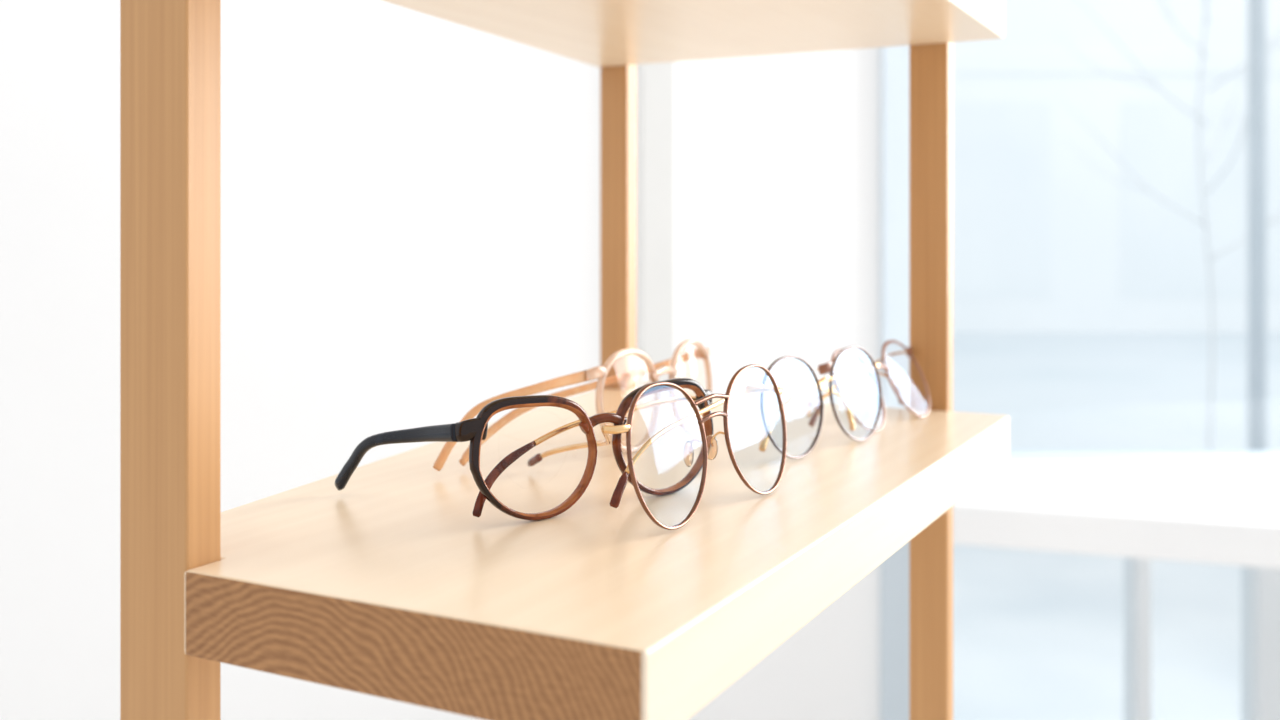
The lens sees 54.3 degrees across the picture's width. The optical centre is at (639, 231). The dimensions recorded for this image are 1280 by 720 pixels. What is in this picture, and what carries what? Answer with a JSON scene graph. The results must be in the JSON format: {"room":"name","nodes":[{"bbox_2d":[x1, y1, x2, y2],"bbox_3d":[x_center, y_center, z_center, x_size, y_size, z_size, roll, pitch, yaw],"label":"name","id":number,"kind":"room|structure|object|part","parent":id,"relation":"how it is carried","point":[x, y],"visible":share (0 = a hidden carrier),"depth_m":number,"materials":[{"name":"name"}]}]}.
{"room":"shop","nodes":[
{"label":"shop","id":0,"kind":"room"},
{"bbox_2d":[0,0,879,719],"bbox_3d":[0.000,-0.494,2.260,8.000,3.200,0.120,0,0,0],"label":"wall","id":1,"kind":"structure","parent":0,"point":[410,199],"depth_m":2.20,"materials":[{"name":"white paint"}]},
{"bbox_2d":[640,62,676,392],"bbox_3d":[0.033,-0.494,2.185,0.065,3.200,0.030,0,0,0],"label":"trim","id":2,"kind":"structure","parent":1,"relation":"attached to","point":[658,81],"depth_m":2.17,"materials":[{"name":"white paint"}]},
{"bbox_2d":[880,45,1279,719],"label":"window","id":3,"kind":"structure","parent":1,"relation":"in","point":[1139,507],"depth_m":2.18,"materials":[{"name":"paint"}]},
{"bbox_3d":[1.810,0.431,1.565,2.740,0.062,1.226,0,0,0],"label":"sill","id":4,"kind":"part","parent":3,"relation":"part of","materials":[{"name":"white paint"}]},
{"bbox_3d":[0.000,1.156,-0.090,8.000,0.100,4.820,0,0,0],"label":"floor","id":5,"kind":"structure","parent":0,"visible":0},
{"bbox_2d":[120,0,1009,719],"bbox_3d":[-0.011,0.331,0.589,0.274,1.550,0.474,0,0,28],"label":"display shelf","id":6,"kind":"object","parent":5,"relation":"on","point":[388,584],"visible":0.9,"depth_m":0.41,"materials":[{"name":"brown wood"}]},
{"bbox_3d":[-0.153,0.331,0.406,0.030,1.550,0.014,0,0,28],"label":"post","id":7,"kind":"part","parent":6,"relation":"part of","materials":[{"name":"brown wood"}]},
{"bbox_2d":[335,378,712,519],"bbox_3d":[-0.044,0.083,0.514,0.132,0.046,0.093,0,0,-43],"label":"eyeglasses","id":8,"kind":"object","parent":6,"relation":"on","point":[474,430],"visible":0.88,"depth_m":0.47,"materials":[{"name":"black plastic"}]},
{"bbox_3d":[-0.015,0.083,0.486,0.129,0.046,0.012,0,0,-43],"label":"frame","id":9,"kind":"part","parent":8,"relation":"part of","materials":[{"name":"brown plastic"}]},
{"bbox_2d":[433,338,711,470],"bbox_3d":[-0.018,0.081,0.605,0.033,0.050,0.194,0,0,39],"label":"eyeglasses","id":10,"kind":"object","parent":6,"relation":"on","point":[668,366],"visible":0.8,"depth_m":0.60,"materials":[{"name":"beige plastic"}]},
{"bbox_3d":[0.009,0.081,0.631,0.013,0.050,0.123,0,0,30],"label":"frame","id":11,"kind":"part","parent":10,"relation":"part of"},
{"bbox_3d":[-0.015,0.331,0.851,0.021,1.550,0.014,0,0,28],"label":"post","id":12,"kind":"part","parent":6,"relation":"part of","materials":[{"name":"brown wood"}]},
{"bbox_2d":[527,364,786,529],"bbox_3d":[-0.014,0.080,0.504,0.112,0.052,0.129,0,0,33],"label":"eyeglasses","id":13,"kind":"object","parent":6,"relation":"on","point":[615,500],"visible":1,"depth_m":0.47,"materials":[{"name":"brown metal"}]},
{"bbox_3d":[0.021,0.081,0.470,0.006,0.006,0.003,0,0,33],"label":"nose pad arm","id":14,"kind":"part","parent":13,"relation":"part of"},
{"bbox_3d":[0.031,0.081,0.485,0.006,0.006,0.003,0,0,33],"label":"nose pad arm","id":15,"kind":"part","parent":13,"relation":"part of"},
{"bbox_2d":[745,346,881,458],"bbox_3d":[0.087,0.082,0.611,0.016,0.047,0.126,0,0,38],"label":"eyeglasses","id":16,"kind":"object","parent":6,"relation":"on","point":[768,428],"visible":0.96,"depth_m":0.61,"materials":[{"name":"brown metal"}]},
{"bbox_3d":[0.085,0.083,0.606,0.006,0.005,0.003,0,0,38],"label":"nose pad arm","id":17,"kind":"part","parent":16,"relation":"part of"},
{"bbox_2d":[808,340,929,431],"bbox_3d":[0.133,0.085,0.698,0.030,0.043,0.117,0,0,35],"label":"eyeglasses","id":18,"kind":"object","parent":6,"relation":"on","point":[825,368],"visible":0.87,"depth_m":0.69,"materials":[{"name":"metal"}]},
{"bbox_3d":[0.175,0.331,0.752,0.023,1.550,0.014,0,0,28],"label":"post","id":19,"kind":"part","parent":6,"relation":"part of","materials":[{"name":"brown wood"}]},
{"label":"outside","id":20,"kind":"structure","parent":0,"visible":0},
{"bbox_2d":[953,544,1240,719],"bbox_3d":[10.000,1.176,4.060,32.000,0.100,3.480,0,0,0],"label":"window pane","id":21,"kind":"structure","parent":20,"point":[1038,635],"depth_m":3.48,"materials":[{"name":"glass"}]},
{"bbox_2d":[1054,0,1279,450],"bbox_3d":[2.537,-0.799,5.521,1.325,3.851,1.013,0,0,30],"label":"bare tree","id":22,"kind":"object","parent":21,"relation":"on","point":[1204,223],"visible":0.84,"depth_m":5.50,"materials":[{"name":"grey plant"}]},
{"bbox_2d":[1248,0,1265,450],"bbox_3d":[2.470,-1.124,5.000,0.170,4.500,0.170,0,0,0],"label":"window mullion","id":23,"kind":"object","parent":21,"relation":"on","point":[1256,8],"visible":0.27,"depth_m":4.97,"materials":[{"name":"grey metal"}]},
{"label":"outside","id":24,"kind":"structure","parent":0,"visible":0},
{"bbox_2d":[953,333,1279,450],"bbox_3d":[10.000,1.179,17.900,32.000,0.095,24.200,0,0,0],"label":"floor","id":25,"kind":"structure","parent":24,"point":[1057,391],"depth_m":9.08,"materials":[{"name":"concrete"}]},
{"bbox_2d":[953,0,1279,332],"bbox_3d":[8.000,-4.369,15.985,16.000,11.000,4.030,0,0,0],"label":"building","id":26,"kind":"structure","parent":25,"relation":"on","point":[1044,241],"depth_m":13.99,"materials":[{"name":"white"}]}
]}

